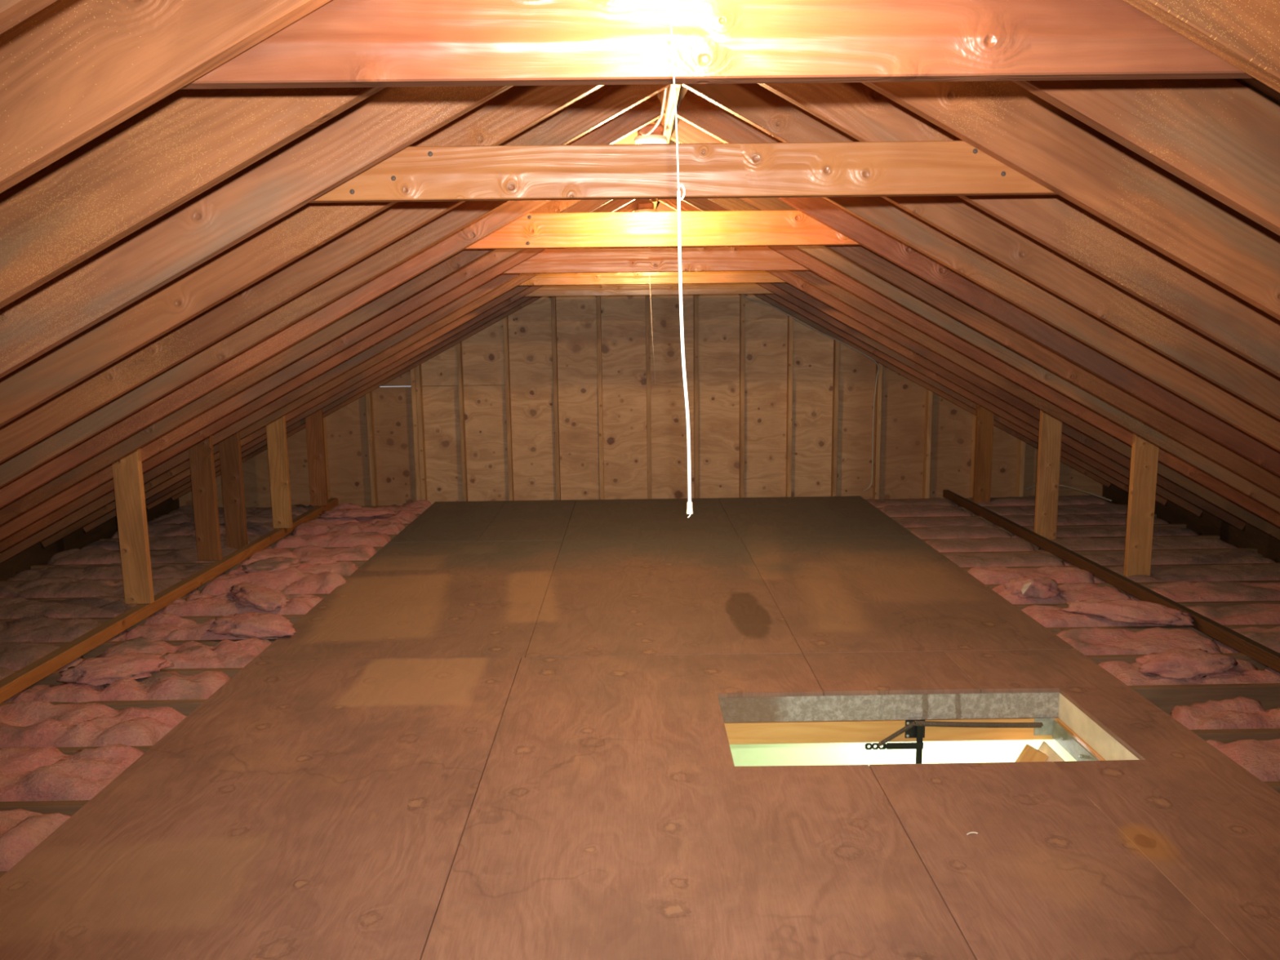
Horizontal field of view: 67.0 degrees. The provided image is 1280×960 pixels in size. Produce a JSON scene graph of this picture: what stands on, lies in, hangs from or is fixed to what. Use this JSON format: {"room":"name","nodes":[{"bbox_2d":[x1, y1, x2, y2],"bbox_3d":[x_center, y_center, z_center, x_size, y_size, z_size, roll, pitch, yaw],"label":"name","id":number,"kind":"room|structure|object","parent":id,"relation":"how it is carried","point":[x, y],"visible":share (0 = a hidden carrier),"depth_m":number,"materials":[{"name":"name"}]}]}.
{"room":"attic","nodes":[
{"label":"attic","id":0,"kind":"room"},
{"bbox_2d":[0,497,179,581],"bbox_3d":[-4.028,0.892,3.635,0.020,0.440,10.400,-1,9,0],"label":"wall","id":1,"kind":"structure","parent":0,"point":[37,554],"depth_m":6.83,"materials":[{"name":"brown wood"}]},
{"bbox_2d":[0,496,1279,959],"bbox_3d":[0.073,0.952,3.686,8.740,0.173,10.200,-1,9,0],"label":"floor","id":2,"kind":"structure","parent":0,"point":[503,735],"depth_m":3.02,"materials":[{"name":"brown wood"}]},
{"bbox_2d":[0,808,71,871],"bbox_3d":[-2.108,1.069,2.823,0.882,0.204,0.417,-1,9,0],"label":"insulation batt","id":3,"kind":"object","parent":2,"relation":"on","point":[21,830],"visible":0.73,"depth_m":2.77,"materials":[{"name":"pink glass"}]},
{"bbox_2d":[0,641,84,671],"bbox_3d":[-3.235,0.848,4.414,1.317,0.189,0.414,-1,9,0],"label":"insulation batt","id":4,"kind":"object","parent":2,"relation":"on","point":[14,655],"visible":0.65,"depth_m":4.35,"materials":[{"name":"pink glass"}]},
{"bbox_2d":[0,615,128,642],"bbox_3d":[-3.253,0.793,4.809,1.322,0.180,0.428,-1,9,0],"label":"insulation batt","id":5,"kind":"object","parent":2,"relation":"on","point":[39,628],"visible":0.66,"depth_m":4.74,"materials":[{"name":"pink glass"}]},
{"bbox_2d":[0,743,144,801],"bbox_3d":[-2.107,1.014,3.222,0.883,0.194,0.426,-1,9,0],"label":"insulation batt","id":6,"kind":"object","parent":2,"relation":"on","point":[29,773],"visible":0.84,"depth_m":3.17,"materials":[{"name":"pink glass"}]},
{"bbox_2d":[0,595,164,618],"bbox_3d":[-3.252,0.733,5.214,1.343,0.177,0.405,-1,9,0],"label":"insulation batt","id":7,"kind":"object","parent":2,"relation":"on","point":[101,606],"visible":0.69,"depth_m":5.13,"materials":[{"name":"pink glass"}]},
{"bbox_2d":[0,700,186,747],"bbox_3d":[-2.123,0.955,3.623,0.859,0.190,0.414,-1,9,0],"label":"insulation batt","id":8,"kind":"object","parent":2,"relation":"on","point":[33,723],"visible":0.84,"depth_m":3.58,"materials":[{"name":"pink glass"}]},
{"bbox_2d":[0,576,199,598],"bbox_3d":[-3.272,0.669,5.614,1.329,0.183,0.423,-1,9,0],"label":"insulation batt","id":9,"kind":"object","parent":2,"relation":"on","point":[48,587],"visible":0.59,"depth_m":5.54,"materials":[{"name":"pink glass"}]},
{"bbox_2d":[4,562,226,581],"bbox_3d":[-3.264,0.613,6.017,1.324,0.174,0.423,-1,9,0],"label":"insulation batt","id":10,"kind":"object","parent":2,"relation":"on","point":[113,571],"visible":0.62,"depth_m":5.93,"materials":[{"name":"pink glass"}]},
{"bbox_2d":[10,671,230,702],"bbox_3d":[-2.127,0.895,4.024,0.862,0.188,0.413,-1,9,0],"label":"insulation batt","id":11,"kind":"object","parent":2,"relation":"on","point":[161,686],"visible":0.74,"depth_m":3.92,"materials":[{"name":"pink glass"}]},
{"bbox_2d":[56,652,173,686],"bbox_3d":[-2.218,0.788,4.092,0.441,0.070,0.300,-4,9,-23],"label":"tuft","id":12,"kind":"object","parent":11,"relation":"on","point":[91,672],"visible":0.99,"depth_m":4.03,"materials":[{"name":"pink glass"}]},
{"bbox_2d":[46,546,248,564],"bbox_3d":[-3.276,0.547,6.415,1.331,0.183,0.418,-1,9,0],"label":"insulation batt","id":13,"kind":"object","parent":2,"relation":"on","point":[90,555],"visible":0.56,"depth_m":6.32,"materials":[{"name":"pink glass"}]},
{"bbox_2d":[0,497,338,703],"bbox_3d":[-2.588,0.672,5.083,0.060,0.062,6.500,-1,9,0],"label":"strongback","id":14,"kind":"object","parent":2,"relation":"on","point":[13,684],"visible":0.86,"depth_m":4.88,"materials":[{"name":"brown wood"}]},
{"bbox_2d":[111,448,154,604],"bbox_3d":[-2.625,0.227,4.998,0.135,0.844,0.038,-1,9,0],"label":"post","id":15,"kind":"object","parent":14,"relation":"on","point":[127,472],"visible":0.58,"depth_m":4.99,"materials":[{"name":"brown wood"}]},
{"bbox_2d":[188,435,222,560],"bbox_3d":[-2.686,0.095,5.963,0.135,0.817,0.038,-1,9,0],"label":"post","id":16,"kind":"object","parent":14,"relation":"on","point":[202,463],"visible":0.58,"depth_m":5.95,"materials":[{"name":"brown wood"}]},
{"bbox_2d":[218,431,248,549],"bbox_3d":[-2.721,0.060,6.463,0.130,0.863,0.038,-1,9,0],"label":"post","id":17,"kind":"object","parent":14,"relation":"on","point":[230,455],"visible":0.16,"depth_m":6.45,"materials":[{"name":"brown wood"}]},
{"bbox_2d":[266,415,293,528],"bbox_3d":[-2.596,-0.082,6.948,0.129,0.868,0.038,-1,9,0],"label":"post","id":18,"kind":"object","parent":14,"relation":"on","point":[276,431],"visible":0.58,"depth_m":6.94,"materials":[{"name":"brown wood"}]},
{"bbox_2d":[305,408,328,506],"bbox_3d":[-2.632,-0.213,7.859,0.132,0.855,0.038,-1,9,0],"label":"post","id":19,"kind":"object","parent":14,"relation":"on","point":[313,422],"visible":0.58,"depth_m":7.85,"materials":[{"name":"brown wood"}]},
{"bbox_2d":[95,636,272,668],"bbox_3d":[-2.106,0.839,4.420,0.890,0.179,0.415,-1,9,0],"label":"insulation batt","id":20,"kind":"object","parent":2,"relation":"on","point":[227,653],"visible":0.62,"depth_m":4.39,"materials":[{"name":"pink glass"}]},
{"bbox_2d":[124,612,293,640],"bbox_3d":[-2.143,0.773,4.821,0.849,0.190,0.423,-1,9,0],"label":"insulation batt","id":21,"kind":"object","parent":2,"relation":"on","point":[162,626],"visible":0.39,"depth_m":4.75,"materials":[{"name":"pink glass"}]},
{"bbox_2d":[205,613,297,638],"bbox_3d":[-1.875,0.696,4.686,0.518,0.075,0.287,2,9,17],"label":"tuft","id":22,"kind":"object","parent":21,"relation":"on","point":[242,624],"visible":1,"depth_m":4.62,"materials":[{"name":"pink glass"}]},
{"bbox_2d":[160,589,324,616],"bbox_3d":[-2.135,0.707,5.221,0.879,0.200,0.425,-1,9,0],"label":"insulation batt","id":23,"kind":"object","parent":2,"relation":"on","point":[204,604],"visible":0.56,"depth_m":5.09,"materials":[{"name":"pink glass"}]},
{"bbox_2d":[227,582,289,611],"bbox_3d":[-2.052,0.612,5.183,0.222,0.055,0.616,-8,11,-40],"label":"tuft","id":24,"kind":"object","parent":23,"relation":"on","point":[260,597],"visible":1,"depth_m":5.09,"materials":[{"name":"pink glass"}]},
{"bbox_2d":[199,566,346,595],"bbox_3d":[-2.111,0.637,5.620,0.879,0.218,0.423,-1,9,0],"label":"insulation batt","id":25,"kind":"object","parent":2,"relation":"on","point":[290,580],"visible":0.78,"depth_m":5.55,"materials":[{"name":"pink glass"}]},
{"bbox_2d":[247,544,377,561],"bbox_3d":[-2.147,0.528,6.421,0.874,0.194,0.418,-1,9,0],"label":"insulation batt","id":26,"kind":"object","parent":2,"relation":"on","point":[362,552],"visible":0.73,"depth_m":6.34,"materials":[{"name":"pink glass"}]},
{"bbox_2d":[273,530,391,548],"bbox_3d":[-2.177,0.460,6.824,0.854,0.207,0.415,-1,9,0],"label":"insulation batt","id":27,"kind":"object","parent":2,"relation":"on","point":[334,539],"visible":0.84,"depth_m":6.69,"materials":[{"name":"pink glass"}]},
{"bbox_2d":[293,519,405,535],"bbox_3d":[-2.171,0.407,7.223,0.861,0.192,0.414,-1,9,0],"label":"insulation batt","id":28,"kind":"object","parent":2,"relation":"on","point":[312,527],"visible":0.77,"depth_m":7.12,"materials":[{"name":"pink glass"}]},
{"bbox_2d":[724,717,1106,763],"bbox_3d":[0.995,1.594,3.608,1.400,1.228,0.692,-1,9,0],"label":"ladder","id":29,"kind":"object","parent":2,"relation":"hanging from","point":[913,731],"visible":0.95,"depth_m":3.84,"materials":[{"name":"brown wood"}]},
{"bbox_2d":[718,692,1139,760],"bbox_3d":[0.987,0.953,3.512,1.400,0.106,0.694,-1,9,0],"label":"trim","id":30,"kind":"structure","parent":2,"relation":"attached to","point":[1030,704],"depth_m":3.83,"materials":[{"name":"beige paint"}]},
{"bbox_2d":[909,524,1012,539],"bbox_3d":[2.261,0.419,6.862,0.744,0.170,0.376,-1,9,0],"label":"insulation batt","id":31,"kind":"object","parent":2,"relation":"on","point":[988,531],"visible":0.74,"depth_m":6.76,"materials":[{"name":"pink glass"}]},
{"bbox_2d":[925,537,1035,552],"bbox_3d":[2.277,0.480,6.465,0.766,0.168,0.372,-1,9,0],"label":"insulation batt","id":32,"kind":"object","parent":2,"relation":"on","point":[992,544],"visible":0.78,"depth_m":6.36,"materials":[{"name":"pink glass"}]},
{"bbox_2d":[942,551,1065,567],"bbox_3d":[2.262,0.544,6.065,0.832,0.161,0.374,-1,9,0],"label":"insulation batt","id":33,"kind":"object","parent":2,"relation":"on","point":[961,559],"visible":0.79,"depth_m":5.95,"materials":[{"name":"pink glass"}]},
{"bbox_2d":[967,566,1094,584],"bbox_3d":[2.280,0.597,5.667,0.795,0.177,0.380,-1,9,0],"label":"insulation batt","id":34,"kind":"object","parent":2,"relation":"on","point":[986,575],"visible":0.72,"depth_m":5.58,"materials":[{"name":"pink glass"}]},
{"bbox_2d":[957,495,1111,506],"bbox_3d":[3.330,0.220,8.070,1.338,0.174,0.380,-1,9,0],"label":"insulation batt","id":35,"kind":"object","parent":2,"relation":"on","point":[1031,500],"visible":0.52,"depth_m":7.95,"materials":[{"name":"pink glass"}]},
{"bbox_2d":[973,404,994,503],"bbox_3d":[2.812,-0.235,7.911,0.133,0.879,0.038,-1,9,0],"label":"post","id":36,"kind":"object","parent":35,"relation":"on","point":[984,417],"visible":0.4,"depth_m":7.90,"materials":[{"name":"brown wood"}]},
{"bbox_2d":[991,582,1132,604],"bbox_3d":[2.276,0.661,5.263,0.782,0.173,0.381,-1,9,0],"label":"insulation batt","id":37,"kind":"object","parent":2,"relation":"on","point":[1068,592],"visible":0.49,"depth_m":5.17,"materials":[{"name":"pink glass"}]},
{"bbox_2d":[992,513,1168,526],"bbox_3d":[3.309,0.346,7.269,1.343,0.166,0.372,-1,9,0],"label":"insulation batt","id":38,"kind":"object","parent":2,"relation":"on","point":[1101,518],"visible":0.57,"depth_m":7.17,"materials":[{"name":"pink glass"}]},
{"bbox_2d":[1021,604,1176,627],"bbox_3d":[2.272,0.723,4.861,0.800,0.171,0.372,-1,9,0],"label":"insulation batt","id":39,"kind":"object","parent":2,"relation":"on","point":[1049,616],"visible":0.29,"depth_m":4.73,"materials":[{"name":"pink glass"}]},
{"bbox_2d":[1060,598,1194,625],"bbox_3d":[2.376,0.628,4.728,0.596,0.074,0.261,4,10,28],"label":"tuft","id":40,"kind":"object","parent":39,"relation":"on","point":[1128,611],"visible":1,"depth_m":4.66,"materials":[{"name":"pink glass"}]},
{"bbox_2d":[1011,524,1198,537],"bbox_3d":[3.319,0.412,6.875,1.316,0.155,0.388,-1,9,0],"label":"insulation batt","id":41,"kind":"object","parent":2,"relation":"on","point":[1118,530],"visible":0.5,"depth_m":6.77,"materials":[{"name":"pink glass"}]},
{"bbox_2d":[942,489,1279,672],"bbox_3d":[2.667,0.602,5.125,0.042,0.062,6.500,-1,9,0],"label":"strongback","id":42,"kind":"object","parent":2,"relation":"on","point":[1260,653],"visible":1,"depth_m":5.24,"materials":[{"name":"brown wood"}]},
{"bbox_2d":[1037,536,1238,551],"bbox_3d":[3.333,0.469,6.471,1.334,0.162,0.376,-1,9,0],"label":"insulation batt","id":43,"kind":"object","parent":2,"relation":"on","point":[1185,542],"visible":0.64,"depth_m":6.38,"materials":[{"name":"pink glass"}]},
{"bbox_2d":[1034,409,1062,540],"bbox_3d":[2.747,-0.043,6.502,0.138,0.923,0.038,-1,9,0],"label":"post","id":44,"kind":"object","parent":43,"relation":"on","point":[1050,428],"visible":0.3,"depth_m":6.49,"materials":[{"name":"brown wood"}]},
{"bbox_2d":[1056,626,1222,655],"bbox_3d":[2.280,0.786,4.460,0.774,0.166,0.372,-1,9,0],"label":"insulation batt","id":45,"kind":"object","parent":2,"relation":"on","point":[1095,641],"visible":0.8,"depth_m":4.41,"materials":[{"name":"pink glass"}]},
{"bbox_2d":[1062,548,1276,565],"bbox_3d":[3.333,0.532,6.070,1.320,0.159,0.386,-1,9,0],"label":"insulation batt","id":46,"kind":"object","parent":2,"relation":"on","point":[1228,556],"visible":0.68,"depth_m":5.99,"materials":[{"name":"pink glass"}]},
{"bbox_2d":[1093,564,1279,582],"bbox_3d":[3.327,0.591,5.671,1.330,0.162,0.386,-1,9,0],"label":"insulation batt","id":47,"kind":"object","parent":2,"relation":"on","point":[1220,572],"visible":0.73,"depth_m":5.57,"materials":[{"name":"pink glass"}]},
{"bbox_2d":[1123,432,1159,576],"bbox_3d":[2.865,0.135,5.520,0.137,0.865,0.038,-1,9,0],"label":"post","id":48,"kind":"object","parent":47,"relation":"on","point":[1144,454],"visible":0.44,"depth_m":5.51,"materials":[{"name":"brown wood"}]},
{"bbox_2d":[1097,658,1279,685],"bbox_3d":[2.286,0.846,4.063,0.756,0.166,0.378,-1,9,0],"label":"insulation batt","id":49,"kind":"object","parent":2,"relation":"on","point":[1245,673],"visible":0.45,"depth_m":3.96,"materials":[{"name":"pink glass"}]},
{"bbox_2d":[1135,648,1238,679],"bbox_3d":[2.275,0.751,4.029,0.470,0.075,0.242,-3,9,-12],"label":"tuft","id":50,"kind":"object","parent":49,"relation":"on","point":[1176,663],"visible":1,"depth_m":3.96,"materials":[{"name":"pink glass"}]},
{"bbox_2d":[1125,581,1279,601],"bbox_3d":[3.349,0.648,5.267,1.342,0.170,0.383,-1,9,0],"label":"insulation batt","id":51,"kind":"object","parent":2,"relation":"on","point":[1180,591],"visible":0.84,"depth_m":5.19,"materials":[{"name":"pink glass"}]},
{"bbox_2d":[1168,696,1279,729],"bbox_3d":[2.261,0.921,3.667,0.516,0.137,0.367,-1,9,0],"label":"insulation batt","id":52,"kind":"object","parent":2,"relation":"on","point":[1240,712],"visible":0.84,"depth_m":3.66,"materials":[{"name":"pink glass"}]},
{"bbox_2d":[1176,603,1279,626],"bbox_3d":[3.342,0.715,4.868,1.310,0.158,0.389,-1,9,0],"label":"insulation batt","id":53,"kind":"object","parent":2,"relation":"on","point":[1259,613],"visible":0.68,"depth_m":4.83,"materials":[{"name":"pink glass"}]},
{"bbox_2d":[1206,738,1279,781],"bbox_3d":[2.290,0.965,3.255,0.782,0.175,0.373,-1,9,0],"label":"insulation batt","id":54,"kind":"object","parent":2,"relation":"on","point":[1261,758],"visible":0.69,"depth_m":3.22,"materials":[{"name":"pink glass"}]},
{"bbox_2d":[178,247,1102,507],"bbox_3d":[0.020,-0.983,8.332,8.598,2.617,0.170,-1,9,0],"label":"wall","id":55,"kind":"structure","parent":0,"point":[559,397],"depth_m":8.45,"materials":[{"name":"brown wood"}]},
{"bbox_2d":[729,739,1075,766],"bbox_3d":[1.336,2.007,5.133,3.700,2.377,0.020,-1,9,0],"label":"room below","id":56,"kind":"structure","parent":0,"point":[970,751],"depth_m":5.03,"materials":[{"name":"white paint"}]},
{"bbox_2d":[653,78,1279,212],"bbox_3d":[0.058,-0.370,3.444,8.773,2.356,10.317,-1,9,0],"label":"ceiling","id":57,"kind":"structure","parent":0,"point":[1254,84],"depth_m":1.84,"materials":[{"name":"brown wood"}]},
{"bbox_2d":[0,0,330,193],"bbox_3d":[-1.958,0.027,1.466,4.163,2.325,0.038,-1,9,0],"label":"rafter","id":58,"kind":"object","parent":57,"relation":"attached to","point":[72,72],"visible":1,"depth_m":1.37,"materials":[{"name":"brown wood"}]},
{"bbox_2d":[0,87,384,308],"bbox_3d":[-1.962,-0.038,1.891,4.163,2.325,0.038,-1,9,0],"label":"rafter","id":59,"kind":"object","parent":57,"relation":"attached to","point":[188,142],"visible":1,"depth_m":1.80,"materials":[{"name":"brown wood"}]},
{"bbox_2d":[0,85,513,378],"bbox_3d":[-1.966,-0.101,2.307,4.163,2.325,0.038,-1,9,0],"label":"rafter","id":60,"kind":"object","parent":57,"relation":"attached to","point":[388,121],"visible":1,"depth_m":2.22,"materials":[{"name":"brown wood"}]},
{"bbox_2d":[0,200,583,525],"bbox_3d":[-1.987,-0.426,4.446,4.163,2.325,0.038,-1,9,0],"label":"rafter","id":61,"kind":"object","parent":57,"relation":"attached to","point":[463,258],"visible":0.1,"depth_m":4.42,"materials":[{"name":"brown wood"}]},
{"bbox_2d":[0,84,604,426],"bbox_3d":[-1.970,-0.166,2.734,4.163,2.325,0.038,-1,9,0],"label":"rafter","id":62,"kind":"object","parent":57,"relation":"attached to","point":[517,108],"visible":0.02,"depth_m":2.66,"materials":[{"name":"brown wood"}]},
{"bbox_2d":[0,199,613,541],"bbox_3d":[-1.992,-0.500,4.934,4.163,2.325,0.038,-1,9,0],"label":"rafter","id":63,"kind":"object","parent":57,"relation":"attached to","point":[496,256],"visible":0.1,"depth_m":4.91,"materials":[{"name":"brown wood"}]},
{"bbox_2d":[40,248,585,547],"bbox_3d":[-2.007,-0.722,6.391,4.163,2.325,0.038,-1,9,0],"label":"rafter","id":64,"kind":"object","parent":57,"relation":"attached to","point":[477,303],"visible":0.21,"depth_m":6.39,"materials":[{"name":"brown wood"}]},
{"bbox_2d":[0,199,635,552],"bbox_3d":[-1.997,-0.568,5.381,4.163,2.325,0.038,-1,9,0],"label":"rafter","id":65,"kind":"object","parent":57,"relation":"attached to","point":[614,205],"visible":0.1,"depth_m":5.37,"materials":[{"name":"brown wood"}]},
{"bbox_2d":[0,199,651,564],"bbox_3d":[-2.002,-0.647,5.897,4.163,2.325,0.038,-1,9,0],"label":"rafter","id":66,"kind":"object","parent":57,"relation":"attached to","point":[501,279],"visible":0.31,"depth_m":5.90,"materials":[{"name":"brown wood"}]},
{"bbox_2d":[0,121,654,508],"bbox_3d":[-1.983,-0.358,4.000,4.163,2.325,0.038,-1,9,0],"label":"rafter","id":67,"kind":"object","parent":57,"relation":"attached to","point":[513,211],"visible":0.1,"depth_m":3.96,"materials":[{"name":"brown wood"}]},
{"bbox_2d":[115,285,542,516],"bbox_3d":[-2.016,-0.866,7.338,4.163,2.325,0.038,-1,9,0],"label":"rafter","id":68,"kind":"object","parent":57,"relation":"attached to","point":[532,288],"visible":0.05,"depth_m":7.33,"materials":[{"name":"brown wood"}]},
{"bbox_2d":[0,93,665,488],"bbox_3d":[-1.979,-0.294,3.575,4.163,2.325,0.038,-1,9,0],"label":"rafter","id":69,"kind":"object","parent":57,"relation":"attached to","point":[649,110],"visible":0.43,"depth_m":3.52,"materials":[{"name":"brown wood"}]},
{"bbox_2d":[82,248,586,532],"bbox_3d":[-2.012,-0.797,6.888,4.163,2.325,0.038,-1,9,0],"label":"rafter","id":70,"kind":"object","parent":57,"relation":"attached to","point":[518,289],"visible":0.19,"depth_m":6.88,"materials":[{"name":"brown wood"}]},
{"bbox_2d":[0,84,670,463],"bbox_3d":[-1.975,-0.234,3.179,4.163,2.325,0.038,-1,9,0],"label":"rafter","id":71,"kind":"object","parent":57,"relation":"attached to","point":[607,102],"visible":0.3,"depth_m":3.11,"materials":[{"name":"brown wood"}]},
{"bbox_2d":[146,296,533,509],"bbox_3d":[-2.021,-0.935,7.797,4.163,2.325,0.038,-1,9,0],"label":"rafter","id":72,"kind":"object","parent":57,"relation":"attached to","point":[522,300],"visible":0.19,"depth_m":7.80,"materials":[{"name":"brown wood"}]},
{"bbox_2d":[171,247,631,500],"bbox_3d":[-2.025,-1.002,8.232,4.163,2.325,0.038,-1,9,0],"label":"rafter","id":73,"kind":"object","parent":57,"relation":"attached to","point":[535,298],"visible":0.19,"depth_m":8.23,"materials":[{"name":"brown wood"}]},
{"bbox_2d":[650,84,680,209],"bbox_3d":[0.111,-1.392,3.244,0.034,0.220,10.030,-1,9,0],"label":"board","id":74,"kind":"object","parent":57,"relation":"attached to","point":[667,121],"visible":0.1,"depth_m":3.49,"materials":[{"name":"brown wood"}]},
{"bbox_2d":[639,87,667,135],"bbox_3d":[0.083,-1.136,2.430,0.078,0.060,2.544,-1,9,-2],"label":"electrical cable","id":75,"kind":"object","parent":74,"relation":"attached to","point":[664,95],"visible":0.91,"depth_m":3.44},
{"bbox_3d":[0.054,-0.836,1.189,0.130,0.194,0.130,-1,9,0],"label":"ceiling lamp","id":76,"kind":"object","parent":75,"relation":"hanging from","visible":0},
{"bbox_2d":[669,0,693,517],"bbox_3d":[0.050,-0.391,1.206,0.028,0.892,0.009,-1,9,0],"label":"string","id":77,"kind":"object","parent":76,"relation":"hanging from","point":[689,509],"visible":1,"depth_m":1.23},
{"bbox_2d":[695,246,1167,505],"bbox_3d":[2.120,-0.930,7.385,4.034,2.329,0.038,-1,9,0],"label":"rafter","id":78,"kind":"object","parent":57,"relation":"attached to","point":[767,286],"visible":0.19,"depth_m":7.39,"materials":[{"name":"brown wood"}]},
{"bbox_2d":[524,283,773,297],"bbox_3d":[0.065,-1.457,7.324,2.503,0.110,0.038,-1,9,0],"label":"tie","id":79,"kind":"object","parent":78,"relation":"attached to","point":[698,288],"visible":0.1,"depth_m":7.31,"materials":[{"name":"brown wood"}]},
{"bbox_2d":[751,293,1111,487],"bbox_3d":[2.112,-1.064,8.264,4.034,2.329,0.038,-1,9,0],"label":"rafter","id":80,"kind":"object","parent":57,"relation":"attached to","point":[762,296],"visible":0.19,"depth_m":8.28,"materials":[{"name":"brown wood"}]},
{"bbox_2d":[763,293,1128,493],"bbox_3d":[2.116,-0.998,7.829,4.034,2.329,0.038,-1,9,0],"label":"rafter","id":81,"kind":"object","parent":57,"relation":"attached to","point":[776,298],"visible":0.05,"depth_m":7.84,"materials":[{"name":"brown wood"}]},
{"bbox_2d":[655,201,1245,529],"bbox_3d":[2.130,-0.784,6.426,4.034,2.329,0.038,-1,9,0],"label":"rafter","id":82,"kind":"object","parent":57,"relation":"attached to","point":[785,276],"visible":0.34,"depth_m":6.43,"materials":[{"name":"brown wood"}]},
{"bbox_2d":[518,271,785,285],"bbox_3d":[0.075,-1.353,6.359,2.372,0.125,0.038,-1,9,0],"label":"tie","id":83,"kind":"object","parent":82,"relation":"attached to","point":[720,277],"visible":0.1,"depth_m":6.34,"materials":[{"name":"brown wood"}]},
{"bbox_2d":[702,246,1203,516],"bbox_3d":[2.125,-0.859,6.920,4.034,2.329,0.038,-1,9,0],"label":"rafter","id":84,"kind":"object","parent":57,"relation":"attached to","point":[785,286],"visible":0.24,"depth_m":6.93,"materials":[{"name":"brown wood"}]},
{"bbox_2d":[657,199,1279,540],"bbox_3d":[2.135,-0.709,5.931,4.034,2.329,0.038,-1,9,0],"label":"rafter","id":85,"kind":"object","parent":57,"relation":"attached to","point":[810,277],"visible":0.41,"depth_m":5.94,"materials":[{"name":"brown wood"}]},
{"bbox_2d":[670,118,1279,476],"bbox_3d":[2.153,-0.432,4.106,4.034,2.329,0.038,-1,9,0],"label":"rafter","id":86,"kind":"object","parent":57,"relation":"attached to","point":[820,209],"visible":0.41,"depth_m":4.05,"materials":[{"name":"brown wood"}]},
{"bbox_2d":[463,210,860,249],"bbox_3d":[0.099,-1.045,4.034,2.233,0.141,0.041,-1,9,0],"label":"tie","id":87,"kind":"object","parent":86,"relation":"attached to","point":[732,228],"visible":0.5,"depth_m":4.02,"materials":[{"name":"brown wood"}]},
{"bbox_2d":[673,142,1279,497],"bbox_3d":[2.149,-0.501,4.559,4.034,2.329,0.038,-1,9,0],"label":"rafter","id":88,"kind":"object","parent":57,"relation":"attached to","point":[859,255],"visible":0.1,"depth_m":4.53,"materials":[{"name":"brown wood"}]},
{"bbox_2d":[676,88,1279,451],"bbox_3d":[2.158,-0.366,3.676,4.034,2.329,0.038,-1,9,0],"label":"rafter","id":89,"kind":"object","parent":57,"relation":"attached to","point":[694,109],"visible":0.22,"depth_m":3.60,"materials":[{"name":"brown wood"}]},
{"bbox_2d":[681,83,1279,419],"bbox_3d":[2.162,-0.301,3.244,4.034,2.329,0.038,-1,9,0],"label":"rafter","id":90,"kind":"object","parent":57,"relation":"attached to","point":[757,105],"visible":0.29,"depth_m":3.16,"materials":[{"name":"brown wood"}]},
{"bbox_2d":[682,198,1279,527],"bbox_3d":[2.140,-0.634,5.438,4.034,2.329,0.038,-1,9,0],"label":"rafter","id":91,"kind":"object","parent":57,"relation":"attached to","point":[793,253],"visible":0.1,"depth_m":5.42,"materials":[{"name":"brown wood"}]},
{"bbox_2d":[502,246,808,274],"bbox_3d":[0.086,-1.222,5.370,2.308,0.130,0.038,-1,9,0],"label":"tie","id":92,"kind":"object","parent":91,"relation":"attached to","point":[731,258],"visible":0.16,"depth_m":5.35,"materials":[{"name":"brown wood"}]},
{"bbox_2d":[706,198,1279,513],"bbox_3d":[2.145,-0.565,4.981,4.034,2.329,0.038,-1,9,0],"label":"rafter","id":93,"kind":"object","parent":57,"relation":"attached to","point":[821,253],"visible":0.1,"depth_m":4.96,"materials":[{"name":"brown wood"}]},
{"bbox_2d":[757,82,1279,377],"bbox_3d":[2.166,-0.235,2.814,4.034,2.329,0.038,-1,9,0],"label":"rafter","id":94,"kind":"object","parent":57,"relation":"attached to","point":[855,109],"visible":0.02,"depth_m":2.72,"materials":[{"name":"brown wood"}]},
{"bbox_2d":[861,80,1279,320],"bbox_3d":[2.171,-0.171,2.393,4.034,2.329,0.038,-1,9,0],"label":"rafter","id":95,"kind":"object","parent":57,"relation":"attached to","point":[1003,120],"visible":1,"depth_m":2.28,"materials":[{"name":"brown wood"}]},
{"bbox_2d":[308,140,1057,203],"bbox_3d":[0.116,-0.743,2.326,2.357,0.123,0.041,-1,9,0],"label":"tie","id":96,"kind":"object","parent":95,"relation":"attached to","point":[944,167],"visible":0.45,"depth_m":2.31,"materials":[{"name":"brown wood"}]},
{"bbox_2d":[1011,78,1279,235],"bbox_3d":[2.175,-0.107,1.968,4.034,2.329,0.038,-1,9,0],"label":"rafter","id":97,"kind":"object","parent":57,"relation":"attached to","point":[1220,137],"visible":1,"depth_m":1.85,"materials":[{"name":"brown wood"}]},
{"bbox_2d":[1123,0,1279,93],"bbox_3d":[2.179,-0.040,1.528,4.034,2.329,0.038,-1,9,0],"label":"rafter","id":98,"kind":"object","parent":57,"relation":"attached to","point":[1245,34],"visible":1,"depth_m":1.40,"materials":[{"name":"brown wood"}]},
{"bbox_2d":[179,0,1254,88],"bbox_3d":[0.126,-0.679,1.453,2.155,0.150,0.038,-1,9,0],"label":"tie","id":99,"kind":"object","parent":98,"relation":"attached to","point":[340,43],"visible":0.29,"depth_m":1.44,"materials":[{"name":"red wood"}]},
{"bbox_2d":[1102,483,1279,563],"bbox_3d":[4.171,0.782,3.701,0.020,0.440,10.400,-1,9,0],"label":"wall","id":100,"kind":"structure","parent":0,"point":[1206,524],"depth_m":6.98,"materials":[{"name":"brown wood"}]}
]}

